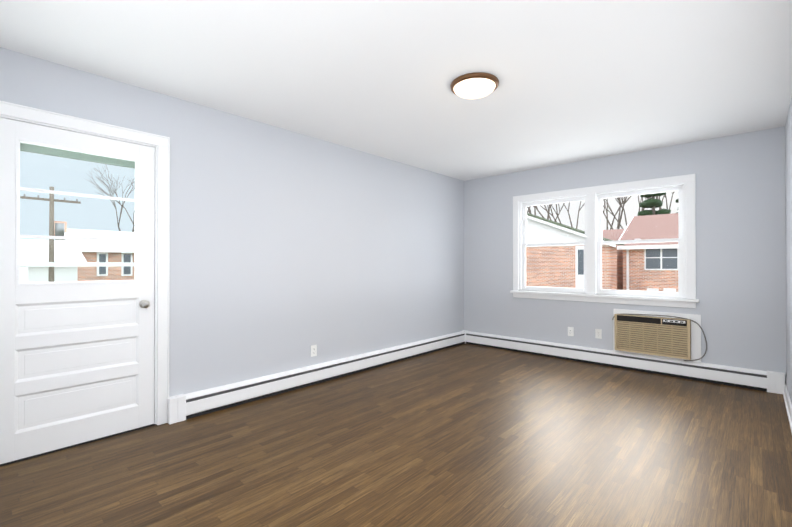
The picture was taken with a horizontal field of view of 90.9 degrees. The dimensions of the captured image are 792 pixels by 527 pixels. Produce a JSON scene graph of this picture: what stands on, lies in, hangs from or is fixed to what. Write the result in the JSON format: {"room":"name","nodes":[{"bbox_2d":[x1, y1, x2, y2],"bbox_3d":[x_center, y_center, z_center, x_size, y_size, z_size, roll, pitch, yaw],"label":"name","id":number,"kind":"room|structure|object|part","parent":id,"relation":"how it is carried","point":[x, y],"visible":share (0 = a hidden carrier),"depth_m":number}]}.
{"room":"empty living room","nodes":[
{"label":"empty living room","id":0,"kind":"room"},
{"bbox_2d":[0,47,463,396],"bbox_3d":[-0.888,-0.022,4.073,0.160,2.528,5.900,0,0,43],"label":"wall","id":1,"kind":"structure","parent":0,"point":[288,249],"depth_m":3.69},
{"bbox_2d":[0,117,154,463],"bbox_3d":[-2.108,0.171,2.618,0.119,2.085,0.862,0,0,43],"label":"door","id":2,"kind":"structure","parent":1,"relation":"in","point":[76,362],"depth_m":2.59},
{"bbox_2d":[20,143,134,266],"bbox_3d":[-2.273,0.165,2.776,0.025,2.122,0.906,0,0,43],"label":"storm door","id":3,"kind":"structure","parent":1,"relation":"in","point":[24,147],"depth_m":2.76},
{"bbox_2d":[0,101,169,466],"bbox_3d":[-2.169,0.133,2.682,0.216,2.195,1.042,0,0,43],"label":"door frame","id":4,"kind":"structure","parent":1,"relation":"attached to","point":[161,143],"depth_m":2.94},
{"bbox_2d":[311,345,316,356],"bbox_3d":[-0.842,0.904,3.995,0.008,0.114,0.070,0,0,43],"label":"outlet","id":5,"kind":"object","parent":1,"relation":"attached to","point":[313,350],"visible":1,"depth_m":3.99},
{"bbox_2d":[167,331,464,423],"bbox_3d":[-0.328,1.139,4.508,0.068,0.191,4.172,0,0,43],"label":"baseboard heater","id":6,"kind":"object","parent":1,"relation":"attached to","point":[182,407],"visible":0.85,"depth_m":3.74},
{"bbox_2d":[0,344,791,526],"bbox_3d":[0.477,1.266,2.812,3.867,0.080,5.900,0,0,43],"label":"floor","id":7,"kind":"structure","parent":0,"point":[466,435],"depth_m":2.44},
{"bbox_2d":[0,0,791,180],"bbox_3d":[0.477,-1.342,2.825,3.867,0.100,5.900,0,0,43],"label":"ceiling","id":8,"kind":"structure","parent":0,"point":[580,80],"depth_m":2.56},
{"bbox_2d":[450,72,498,98],"bbox_3d":[0.566,-1.252,2.815,0.344,0.081,0.344,0,0,43],"label":"ceiling light","id":9,"kind":"object","parent":8,"relation":"attached to","point":[475,85],"visible":1,"depth_m":2.73},
{"bbox_2d":[464,126,785,382],"bbox_3d":[2.419,-0.023,4.931,3.547,2.518,0.160,0,0,43],"label":"wall","id":10,"kind":"structure","parent":0,"point":[740,308],"depth_m":4.08},
{"bbox_2d":[568,327,573,335],"bbox_3d":[2.233,0.882,4.984,0.070,0.114,0.008,0,0,43],"label":"electrical outlet","id":11,"kind":"object","parent":10,"relation":"attached to","point":[570,331],"visible":1,"depth_m":4.98},
{"bbox_2d":[595,329,601,338],"bbox_3d":[2.474,0.871,4.763,0.070,0.114,0.008,0,0,43],"label":"electrical outlet","id":12,"kind":"object","parent":10,"relation":"attached to","point":[598,333],"visible":1,"depth_m":4.76},
{"bbox_2d":[510,174,698,307],"bbox_3d":[2.465,-0.225,4.873,2.105,1.424,0.245,0,0,43],"label":"window","id":13,"kind":"structure","parent":10,"relation":"in","point":[691,301],"depth_m":4.77},
{"bbox_3d":[2.106,-0.232,5.200,0.874,1.216,0.066,0,0,43],"label":"window sash","id":14,"kind":"part","parent":13,"relation":"part of"},
{"bbox_3d":[2.821,-0.236,4.543,0.874,1.216,0.066,0,0,43],"label":"window sash","id":15,"kind":"part","parent":13,"relation":"part of"},
{"bbox_2d":[462,330,784,393],"bbox_3d":[2.338,1.140,4.846,3.536,0.191,0.068,0,0,43],"label":"baseboard heater","id":16,"kind":"object","parent":10,"relation":"attached to","point":[768,381],"visible":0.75,"depth_m":4.39},
{"bbox_2d":[613,309,700,361],"bbox_3d":[2.961,0.799,4.435,0.823,0.498,0.351,0,0,43],"label":"air conditioner","id":17,"kind":"object","parent":10,"relation":"in","point":[669,337],"visible":1,"depth_m":4.30},
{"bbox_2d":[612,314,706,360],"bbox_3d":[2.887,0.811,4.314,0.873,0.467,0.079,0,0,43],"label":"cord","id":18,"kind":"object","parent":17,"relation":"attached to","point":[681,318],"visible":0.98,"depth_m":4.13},
{"bbox_2d":[785,96,791,403],"bbox_3d":[1.841,-0.039,1.564,0.160,2.518,5.900,0,0,43],"label":"wall","id":19,"kind":"structure","parent":0,"point":[788,186],"depth_m":3.31},
{"bbox_2d":[783,383,791,432],"bbox_3d":[1.774,1.173,1.620,0.024,0.095,5.580,0,0,43],"label":"baseboard","id":20,"kind":"structure","parent":19,"relation":"attached to","point":[787,400],"depth_m":3.08},
{"label":"outside","id":21,"kind":"structure","parent":0,"visible":0},
{"bbox_3d":[7.192,2.129,23.815,105.000,0.200,95.000,0,0,43],"label":"ground","id":22,"kind":"structure","parent":21,"visible":0},
{"bbox_2d":[20,187,80,281],"bbox_3d":[-12.206,-0.351,13.809,0.253,4.662,1.600,0,0,43],"label":"utility pole","id":23,"kind":"object","parent":22,"relation":"on","point":[61,226],"depth_m":13.77},
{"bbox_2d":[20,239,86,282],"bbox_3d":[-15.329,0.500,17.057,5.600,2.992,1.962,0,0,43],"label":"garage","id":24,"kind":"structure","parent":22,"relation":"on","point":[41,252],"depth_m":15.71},
{"bbox_2d":[54,221,134,280],"bbox_3d":[-16.984,-0.176,27.066,7.820,4.441,10.491,0,0,43],"label":"house","id":25,"kind":"structure","parent":22,"relation":"on","point":[119,252],"depth_m":22.65},
{"bbox_2d":[86,164,134,231],"bbox_3d":[-24.109,-3.423,35.628,6.043,11.032,6.921,0,0,43],"label":"bare tree","id":26,"kind":"object","parent":22,"relation":"on","point":[133,229],"depth_m":35.28},
{"bbox_2d":[526,213,623,289],"bbox_3d":[7.567,-0.458,22.838,9.900,4.964,1.750,0,0,43],"label":"house","id":27,"kind":"structure","parent":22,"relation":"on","point":[560,273],"depth_m":20.99},
{"bbox_2d":[527,191,677,229],"bbox_3d":[24.067,-8.557,48.849,32.335,21.436,32.312,0,0,43],"label":"tree","id":28,"kind":"object","parent":22,"relation":"on","point":[648,203],"depth_m":40.98},
{"bbox_2d":[603,229,624,289],"bbox_3d":[10.626,-0.091,30.423,13.726,4.304,7.140,0,0,43],"label":"building","id":29,"kind":"structure","parent":22,"relation":"on","point":[617,233],"depth_m":24.59},
{"bbox_2d":[617,213,678,291],"bbox_3d":[20.830,-0.468,18.703,16.484,4.944,8.694,0,0,43],"label":"building","id":30,"kind":"structure","parent":22,"relation":"on","point":[652,277],"depth_m":20.60}
]}

